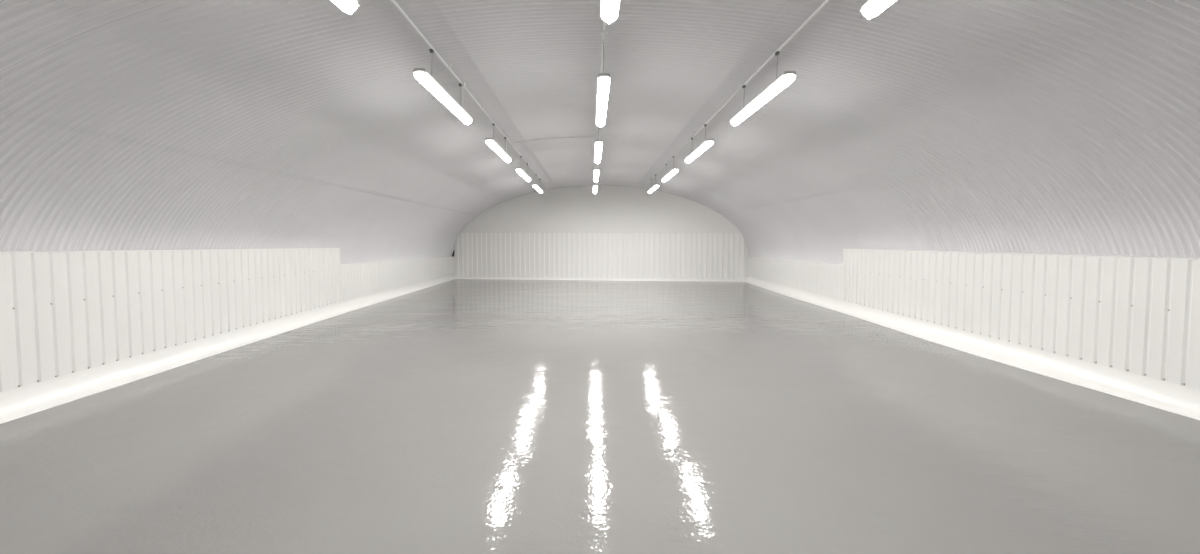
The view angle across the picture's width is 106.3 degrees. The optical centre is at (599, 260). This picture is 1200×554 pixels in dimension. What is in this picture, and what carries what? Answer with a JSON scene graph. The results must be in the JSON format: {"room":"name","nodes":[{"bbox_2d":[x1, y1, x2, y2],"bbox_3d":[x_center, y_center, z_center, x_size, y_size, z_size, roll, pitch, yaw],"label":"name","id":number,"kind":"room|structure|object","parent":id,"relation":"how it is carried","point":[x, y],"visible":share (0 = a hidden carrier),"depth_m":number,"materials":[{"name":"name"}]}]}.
{"room":"empty arched warehouse","nodes":[
{"label":"empty arched warehouse","id":0,"kind":"room"},
{"bbox_2d":[0,248,338,391],"bbox_3d":[-5.566,0.646,4.048,0.452,1.443,11.750,0,3,-1],"label":"wall","id":1,"kind":"structure","parent":0,"point":[62,313],"depth_m":5.22,"materials":[{"name":"grey metal"}]},
{"bbox_2d":[0,273,454,423],"bbox_3d":[-5.527,1.099,8.385,0.254,0.247,20.376,0,3,-2],"label":"baseboard","id":2,"kind":"structure","parent":1,"relation":"attached to","point":[19,402],"depth_m":5.51,"materials":[{"name":"white"}]},
{"bbox_2d":[338,248,341,303],"bbox_3d":[-5.806,0.413,9.883,0.186,1.378,0.078,0,3,-1],"label":"trim","id":3,"kind":"structure","parent":1,"relation":"attached to","point":[339,263],"depth_m":9.87,"materials":[{"name":"white metal"}]},
{"bbox_2d":[341,257,453,300],"bbox_3d":[-5.925,0.399,14.282,0.145,1.008,8.770,0,3,-1],"label":"wall","id":4,"kind":"structure","parent":0,"point":[357,279],"depth_m":12.33,"materials":[{"name":"white paint"}]},
{"bbox_2d":[0,0,1199,263],"bbox_3d":[0.005,-0.680,8.677,11.751,3.771,20.993,0,3,-1],"label":"ceiling","id":5,"kind":"structure","parent":0,"point":[1002,126],"depth_m":4.98,"materials":[{"name":"white paint"}]},
{"bbox_2d":[391,0,546,186],"bbox_3d":[-1.782,-2.326,7.468,0.068,0.074,18.600,0,3,-1],"label":"conduit","id":6,"kind":"object","parent":5,"relation":"attached to","point":[448,66],"visible":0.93,"depth_m":5.18,"materials":[{"name":"white metal"}]},
{"bbox_2d":[331,0,358,13],"bbox_3d":[-1.692,-1.854,2.220,0.126,0.413,1.710,0,3,-1],"label":"strip light","id":7,"kind":"object","parent":6,"relation":"hanging from","point":[349,6],"visible":1,"depth_m":3.00,"materials":[{"name":"white plastic"}]},
{"bbox_2d":[413,49,471,124],"bbox_3d":[-1.751,-1.988,5.166,0.126,0.413,1.710,0,3,-1],"label":"strip light","id":8,"kind":"object","parent":6,"relation":"hanging from","point":[422,75],"visible":1,"depth_m":4.86,"materials":[{"name":"white plastic"}]},
{"bbox_2d":[485,123,510,161],"bbox_3d":[-1.810,-2.122,8.112,0.126,0.413,1.710,0,3,-1],"label":"strip light","id":9,"kind":"object","parent":6,"relation":"hanging from","point":[489,141],"visible":1,"depth_m":7.80,"materials":[{"name":"white plastic"}]},
{"bbox_2d":[485,140,510,161],"bbox_3d":[-1.810,-1.952,8.120,0.126,0.074,1.710,0,3,-1],"label":"diffuser","id":10,"kind":"object","parent":9,"relation":"attached to","point":[491,143],"depth_m":7.87,"materials":[{"name":"white plastic"}]},
{"bbox_2d":[516,156,530,181],"bbox_3d":[-1.869,-2.256,11.059,0.126,0.413,1.710,0,3,-1],"label":"strip light","id":11,"kind":"object","parent":6,"relation":"hanging from","point":[519,170],"visible":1,"depth_m":10.74,"materials":[{"name":"white plastic"}]},
{"bbox_2d":[516,169,530,181],"bbox_3d":[-1.869,-2.086,11.066,0.126,0.074,1.710,0,3,-1],"label":"diffuser","id":12,"kind":"object","parent":11,"relation":"attached to","point":[520,171],"depth_m":10.80,"materials":[{"name":"white plastic"}]},
{"bbox_2d":[533,174,542,192],"bbox_3d":[-1.928,-2.389,14.005,0.126,0.413,1.710,0,3,-1],"label":"strip light","id":13,"kind":"object","parent":6,"relation":"hanging from","point":[535,186],"visible":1,"depth_m":13.85,"materials":[{"name":"grey plastic"}]},
{"bbox_2d":[533,185,542,192],"bbox_3d":[-1.928,-2.220,14.013,0.126,0.074,1.710,0,3,-1],"label":"diffuser","id":14,"kind":"object","parent":13,"relation":"attached to","point":[536,187],"depth_m":13.81,"materials":[{"name":"white plastic"}]},
{"bbox_2d":[513,136,595,143],"bbox_3d":[-0.939,-2.483,9.280,1.722,0.166,0.044,0,3,-1],"label":"conduit","id":15,"kind":"object","parent":5,"relation":"attached to","point":[573,137],"visible":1,"depth_m":9.27,"materials":[{"name":"white metal"}]},
{"bbox_2d":[594,21,607,183],"bbox_3d":[-0.018,-2.463,7.497,0.068,0.074,18.600,0,3,-1],"label":"conduit","id":16,"kind":"object","parent":5,"relation":"attached to","point":[604,30],"visible":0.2,"depth_m":4.69,"materials":[{"name":"white metal"}]},
{"bbox_2d":[593,182,596,193],"bbox_3d":[-0.154,-2.463,14.138,0.126,0.548,1.710,0,3,-1],"label":"strip light","id":17,"kind":"object","parent":16,"relation":"hanging from","point":[595,184],"visible":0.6,"depth_m":13.54,"materials":[{"name":"grey plastic"}]},
{"bbox_2d":[593,163,598,181],"bbox_3d":[-0.095,-2.329,11.191,0.126,0.548,1.710,0,3,-1],"label":"strip light","id":18,"kind":"object","parent":16,"relation":"hanging from","point":[596,170],"visible":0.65,"depth_m":10.67,"materials":[{"name":"white plastic"}]},
{"bbox_2d":[593,170,598,181],"bbox_3d":[-0.095,-2.092,11.202,0.126,0.074,1.710,0,3,-1],"label":"diffuser","id":19,"kind":"object","parent":18,"relation":"attached to","point":[596,172],"depth_m":10.90,"materials":[{"name":"white plastic"}]},
{"bbox_2d":[594,126,602,163],"bbox_3d":[-0.035,-2.195,8.245,0.126,0.548,1.710,0,3,-1],"label":"strip light","id":20,"kind":"object","parent":16,"relation":"hanging from","point":[598,143],"visible":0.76,"depth_m":7.72,"materials":[{"name":"white plastic"}]},
{"bbox_2d":[594,141,602,163],"bbox_3d":[-0.035,-1.958,8.256,0.126,0.074,1.710,0,3,-1],"label":"diffuser","id":21,"kind":"object","parent":20,"relation":"attached to","point":[598,144],"depth_m":7.91,"materials":[{"name":"white plastic"}]},
{"bbox_2d":[596,34,609,126],"bbox_3d":[0.024,-2.062,5.298,0.126,0.548,1.710,0,3,-1],"label":"strip light","id":22,"kind":"object","parent":16,"relation":"hanging from","point":[603,84],"visible":1,"depth_m":4.79,"materials":[{"name":"white plastic"}]},
{"bbox_2d":[596,76,609,126],"bbox_3d":[0.024,-1.825,5.309,0.126,0.074,1.710,0,3,-1],"label":"diffuser","id":23,"kind":"object","parent":22,"relation":"attached to","point":[603,84],"depth_m":4.96,"materials":[{"name":"white plastic"}]},
{"bbox_2d":[600,0,619,23],"bbox_3d":[0.083,-1.928,2.352,0.126,0.548,1.710,0,3,-1],"label":"strip light","id":24,"kind":"object","parent":16,"relation":"hanging from","point":[609,8],"visible":1,"depth_m":3.05,"materials":[{"name":"white plastic"}]},
{"bbox_2d":[643,0,829,186],"bbox_3d":[1.802,-2.335,7.540,0.068,0.074,18.600,0,3,-1],"label":"conduit","id":25,"kind":"object","parent":5,"relation":"attached to","point":[759,68],"visible":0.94,"depth_m":5.23,"materials":[{"name":"white metal"}]},
{"bbox_2d":[648,175,658,192],"bbox_3d":[1.661,-2.395,14.077,0.126,0.418,1.710,0,3,-1],"label":"strip light","id":26,"kind":"object","parent":25,"relation":"hanging from","point":[655,186],"visible":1,"depth_m":13.66,"materials":[{"name":"grey plastic"}]},
{"bbox_2d":[648,185,658,192],"bbox_3d":[1.661,-2.223,14.085,0.126,0.074,1.710,0,3,-1],"label":"diffuser","id":27,"kind":"object","parent":26,"relation":"attached to","point":[654,187],"depth_m":13.80,"materials":[{"name":"white plastic"}]},
{"bbox_2d":[662,156,678,181],"bbox_3d":[1.720,-2.261,11.131,0.126,0.418,1.710,0,3,-1],"label":"strip light","id":28,"kind":"object","parent":25,"relation":"hanging from","point":[673,171],"visible":1,"depth_m":10.81,"materials":[{"name":"white plastic"}]},
{"bbox_2d":[662,169,678,181],"bbox_3d":[1.720,-2.089,11.139,0.126,0.074,1.710,0,3,-1],"label":"diffuser","id":29,"kind":"object","parent":28,"relation":"attached to","point":[673,171],"depth_m":10.89,"materials":[{"name":"white plastic"}]},
{"bbox_2d":[685,124,713,162],"bbox_3d":[1.779,-2.128,8.184,0.126,0.418,1.710,0,3,-1],"label":"strip light","id":30,"kind":"object","parent":25,"relation":"hanging from","point":[707,143],"visible":1,"depth_m":7.88,"materials":[{"name":"white plastic"}]},
{"bbox_2d":[685,141,713,162],"bbox_3d":[1.779,-1.956,8.192,0.126,0.074,1.710,0,3,-1],"label":"diffuser","id":31,"kind":"object","parent":30,"relation":"attached to","point":[706,144],"depth_m":7.96,"materials":[{"name":"white plastic"}]},
{"bbox_2d":[730,51,795,125],"bbox_3d":[1.839,-1.994,5.238,0.126,0.418,1.710,0,3,-1],"label":"strip light","id":32,"kind":"object","parent":25,"relation":"hanging from","point":[787,77],"visible":1,"depth_m":4.93,"materials":[{"name":"white plastic"}]},
{"bbox_2d":[730,74,795,125],"bbox_3d":[1.839,-1.822,5.246,0.126,0.074,1.710,0,3,-1],"label":"diffuser","id":33,"kind":"object","parent":32,"relation":"attached to","point":[783,80],"depth_m":4.96,"materials":[{"name":"white plastic"}]},
{"bbox_2d":[860,0,895,18],"bbox_3d":[1.898,-1.860,2.292,0.126,0.418,1.710,0,3,-1],"label":"strip light","id":34,"kind":"object","parent":25,"relation":"hanging from","point":[869,8],"visible":1,"depth_m":3.04,"materials":[{"name":"white plastic"}]},
{"bbox_2d":[0,279,1199,553],"bbox_3d":[-0.025,1.204,8.765,12.900,0.001,21.000,0,3,-1],"label":"floor","id":35,"kind":"structure","parent":0,"point":[456,416],"depth_m":3.58,"materials":[{"name":"grey concrete"}]},
{"bbox_2d":[453,185,748,279],"bbox_3d":[-0.183,-1.103,17.796,12.327,3.790,0.067,0,3,6],"label":"wall","id":36,"kind":"structure","parent":0,"point":[612,232],"depth_m":17.79,"materials":[{"name":"white"}]},
{"bbox_2d":[455,274,745,281],"bbox_3d":[-0.187,0.697,17.842,11.627,0.192,0.085,0,3,6],"label":"baseboard","id":37,"kind":"structure","parent":36,"relation":"attached to","point":[456,277],"depth_m":17.80,"materials":[{"name":"white"}]},
{"bbox_2d":[747,257,842,299],"bbox_3d":[5.609,0.427,13.824,0.370,0.993,7.450,0,3,-1],"label":"wall","id":38,"kind":"structure","parent":0,"point":[822,278],"depth_m":12.32,"materials":[{"name":"white paint"}]},
{"bbox_2d":[844,249,1199,389],"bbox_3d":[5.702,0.667,4.260,0.569,1.380,11.720,0,3,-1],"label":"wall","id":39,"kind":"structure","parent":0,"point":[1140,315],"depth_m":5.31,"materials":[{"name":"grey metal"}]},
{"bbox_2d":[842,249,844,302],"bbox_3d":[5.654,0.416,10.084,0.412,1.354,0.078,0,3,-1],"label":"trim","id":40,"kind":"structure","parent":39,"relation":"attached to","point":[843,268],"depth_m":10.07,"materials":[{"name":"white metal"}]},
{"bbox_2d":[745,276,1199,419],"bbox_3d":[5.407,1.120,7.922,0.354,0.247,19.008,0,3,0],"label":"baseboard","id":41,"kind":"structure","parent":39,"relation":"attached to","point":[1167,396],"depth_m":5.58,"materials":[{"name":"white"}]}
]}

